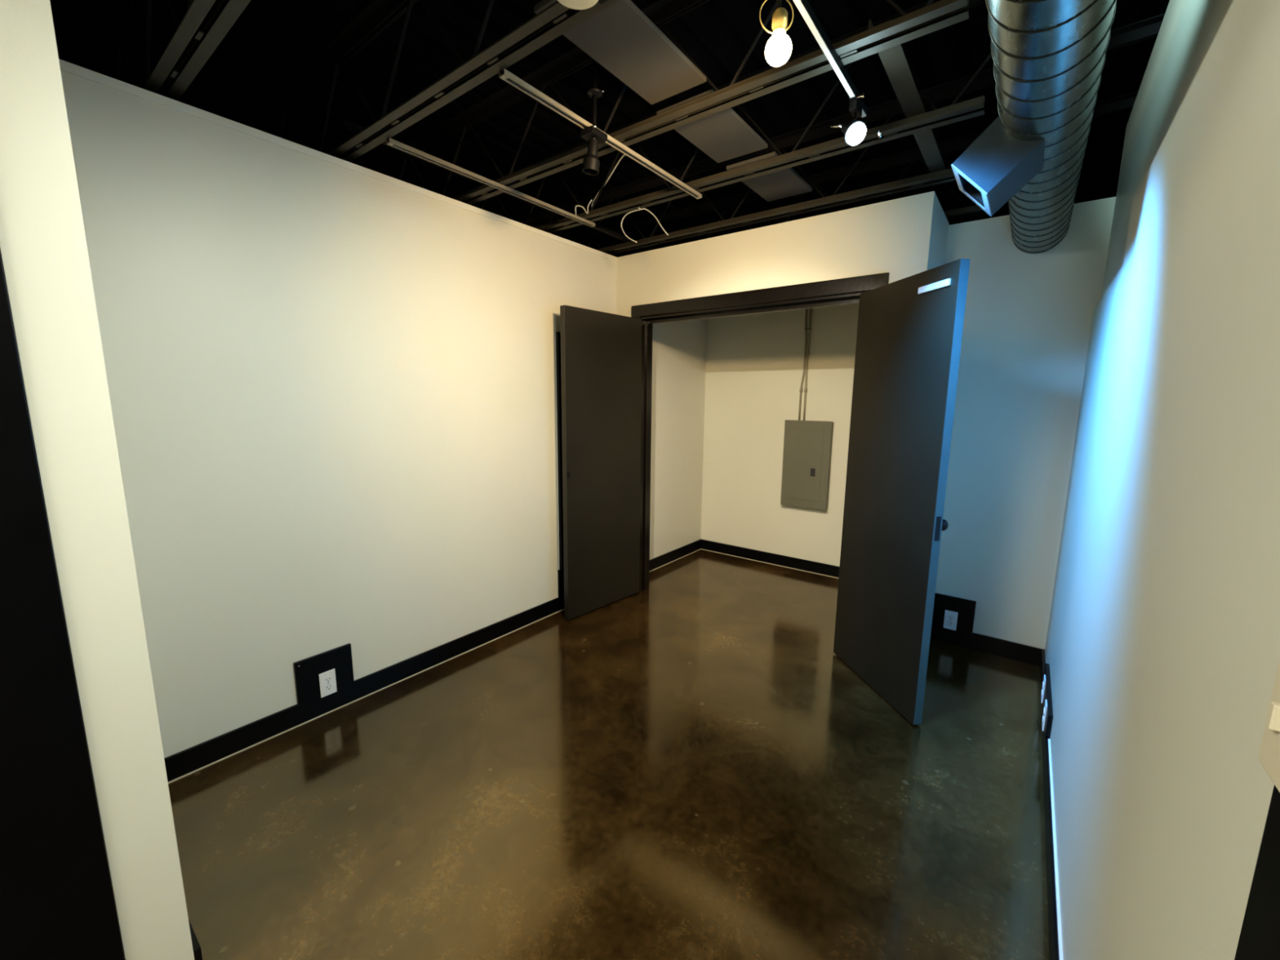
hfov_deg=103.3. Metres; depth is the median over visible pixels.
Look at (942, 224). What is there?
wall
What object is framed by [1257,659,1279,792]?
light switch
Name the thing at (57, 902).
door
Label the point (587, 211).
loose cable
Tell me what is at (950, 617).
receptacle
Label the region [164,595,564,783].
baseboard
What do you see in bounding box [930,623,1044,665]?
baseboard
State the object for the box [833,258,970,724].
door
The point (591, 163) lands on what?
spotlight
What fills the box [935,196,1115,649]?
wall
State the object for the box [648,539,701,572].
baseboard
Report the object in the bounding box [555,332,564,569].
wall raceway
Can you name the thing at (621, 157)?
loose cable
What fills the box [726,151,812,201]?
board
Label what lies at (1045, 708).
wall outlet
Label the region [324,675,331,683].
receptacle
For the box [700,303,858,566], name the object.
wall
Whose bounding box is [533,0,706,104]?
ceiling panel
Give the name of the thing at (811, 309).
conduit
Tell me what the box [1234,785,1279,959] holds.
door
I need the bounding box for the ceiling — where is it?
[49,0,1169,257]
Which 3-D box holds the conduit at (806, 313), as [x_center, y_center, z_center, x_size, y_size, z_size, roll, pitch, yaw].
[1.400,-1.105,4.320,0.038,1.193,0.024,7,11,37]
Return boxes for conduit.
[798,308,807,420]
[803,308,812,420]
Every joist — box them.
[84,0,250,101]
[244,0,618,162]
[364,0,968,204]
[448,0,991,233]
[512,13,1164,254]
[565,91,1137,256]
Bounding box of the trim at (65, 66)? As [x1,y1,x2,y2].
[58,58,617,261]
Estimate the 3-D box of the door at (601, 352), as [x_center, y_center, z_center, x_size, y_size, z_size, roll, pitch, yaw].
[-0.251,-0.104,3.568,0.047,2.064,0.716,9,12,42]
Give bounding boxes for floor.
[168,549,1048,959]
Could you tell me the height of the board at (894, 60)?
0.030 m
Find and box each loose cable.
[574,199,591,215]
[591,154,624,205]
[621,207,640,242]
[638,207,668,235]
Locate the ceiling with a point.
(270, 42)
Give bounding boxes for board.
[293,643,354,704]
[557,568,564,597]
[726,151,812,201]
[868,19,946,173]
[932,592,976,632]
[1042,662,1053,737]
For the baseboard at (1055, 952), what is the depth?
1.63 m
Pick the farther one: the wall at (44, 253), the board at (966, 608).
the board at (966, 608)
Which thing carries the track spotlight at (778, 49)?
hanging from the track rail
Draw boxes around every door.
[0,252,124,959]
[560,305,641,620]
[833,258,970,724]
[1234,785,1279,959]
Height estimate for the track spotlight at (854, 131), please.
0.152 m
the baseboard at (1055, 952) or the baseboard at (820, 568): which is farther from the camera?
the baseboard at (820, 568)
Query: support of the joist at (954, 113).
attached to the ceiling
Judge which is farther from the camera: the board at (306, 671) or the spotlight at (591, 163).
the board at (306, 671)
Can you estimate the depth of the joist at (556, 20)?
1.95 m
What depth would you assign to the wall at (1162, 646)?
0.85 m
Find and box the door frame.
[631,272,889,591]
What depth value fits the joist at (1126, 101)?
3.20 m
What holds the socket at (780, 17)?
attached to the track spotlight at (778, 49)
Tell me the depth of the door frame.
3.36 m
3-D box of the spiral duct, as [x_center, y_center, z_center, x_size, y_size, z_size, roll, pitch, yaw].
[1.069,-1.302,1.391,0.361,0.809,3.419,7,11,37]
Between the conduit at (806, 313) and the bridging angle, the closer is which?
the bridging angle
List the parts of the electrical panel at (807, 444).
door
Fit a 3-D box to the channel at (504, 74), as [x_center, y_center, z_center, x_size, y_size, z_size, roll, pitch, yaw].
[-0.071,-1.423,2.179,0.029,0.018,1.275,7,11,37]
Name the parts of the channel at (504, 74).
plate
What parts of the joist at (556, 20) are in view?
web rod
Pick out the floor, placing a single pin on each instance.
(688, 766)
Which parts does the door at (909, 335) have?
catch plate, latch plate, knob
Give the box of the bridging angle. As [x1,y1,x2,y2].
[344,120,631,242]
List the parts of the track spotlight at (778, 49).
bulb, stem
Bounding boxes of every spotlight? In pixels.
[580,61,607,175]
[759,0,793,66]
[831,98,881,146]
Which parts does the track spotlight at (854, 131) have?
arm, stem, bulb, arm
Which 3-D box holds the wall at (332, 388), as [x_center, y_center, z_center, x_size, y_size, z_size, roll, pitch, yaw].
[-0.654,-0.317,3.440,0.120,2.544,4.332,7,11,37]
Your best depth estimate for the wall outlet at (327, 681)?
2.41 m
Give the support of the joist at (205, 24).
attached to the ceiling
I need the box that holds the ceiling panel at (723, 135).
[656,88,767,163]
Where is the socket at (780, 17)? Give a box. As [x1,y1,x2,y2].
[771,7,787,32]
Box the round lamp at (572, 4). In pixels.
[557,0,607,9]
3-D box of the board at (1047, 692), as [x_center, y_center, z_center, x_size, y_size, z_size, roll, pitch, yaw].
[1.896,1.012,2.358,0.016,0.102,0.550,7,11,37]
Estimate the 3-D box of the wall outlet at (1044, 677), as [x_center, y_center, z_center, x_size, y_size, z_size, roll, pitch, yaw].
[1.962,1.016,2.467,0.009,0.120,0.070,7,11,37]
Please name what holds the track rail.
attached to the joist at (556, 20)
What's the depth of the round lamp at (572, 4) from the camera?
1.31 m
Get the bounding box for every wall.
[0,0,194,959]
[60,70,706,758]
[616,191,937,316]
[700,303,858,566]
[931,200,949,268]
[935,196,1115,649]
[1044,0,1279,959]
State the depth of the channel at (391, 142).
2.48 m
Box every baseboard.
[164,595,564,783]
[188,919,202,959]
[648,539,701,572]
[700,538,839,577]
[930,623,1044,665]
[1039,649,1062,959]
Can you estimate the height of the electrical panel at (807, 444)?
0.754 m
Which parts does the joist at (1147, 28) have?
web rod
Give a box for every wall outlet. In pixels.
[318,668,337,697]
[942,609,958,631]
[1040,674,1045,703]
[1041,699,1047,731]
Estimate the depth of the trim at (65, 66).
2.08 m
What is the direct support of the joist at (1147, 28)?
attached to the ceiling
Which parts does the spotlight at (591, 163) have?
stem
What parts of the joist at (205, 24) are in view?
web rod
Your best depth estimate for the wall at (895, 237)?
2.98 m
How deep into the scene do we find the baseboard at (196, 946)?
1.30 m
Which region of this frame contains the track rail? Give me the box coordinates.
[792,0,866,117]
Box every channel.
[386,137,595,226]
[498,68,702,199]
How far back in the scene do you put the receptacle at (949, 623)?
3.19 m
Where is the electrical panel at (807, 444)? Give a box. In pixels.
[780,419,833,510]
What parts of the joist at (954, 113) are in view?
web rod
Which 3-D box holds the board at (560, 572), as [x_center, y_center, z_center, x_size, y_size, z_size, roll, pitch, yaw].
[-0.506,0.725,3.702,0.016,0.202,0.242,7,11,37]
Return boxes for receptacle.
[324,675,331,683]
[324,683,332,690]
[946,620,953,626]
[947,614,954,620]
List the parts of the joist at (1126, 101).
web rod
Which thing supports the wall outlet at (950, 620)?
attached to the board at (966, 608)
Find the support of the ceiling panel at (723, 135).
attached to the joist at (954, 113)
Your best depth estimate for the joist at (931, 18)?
1.95 m
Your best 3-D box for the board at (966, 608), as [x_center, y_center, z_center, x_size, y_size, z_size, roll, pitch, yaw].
[1.960,0.831,3.188,0.243,0.202,0.016,7,11,37]
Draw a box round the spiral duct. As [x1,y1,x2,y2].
[951,0,1116,253]
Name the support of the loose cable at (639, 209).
hanging from the joist at (954, 113)

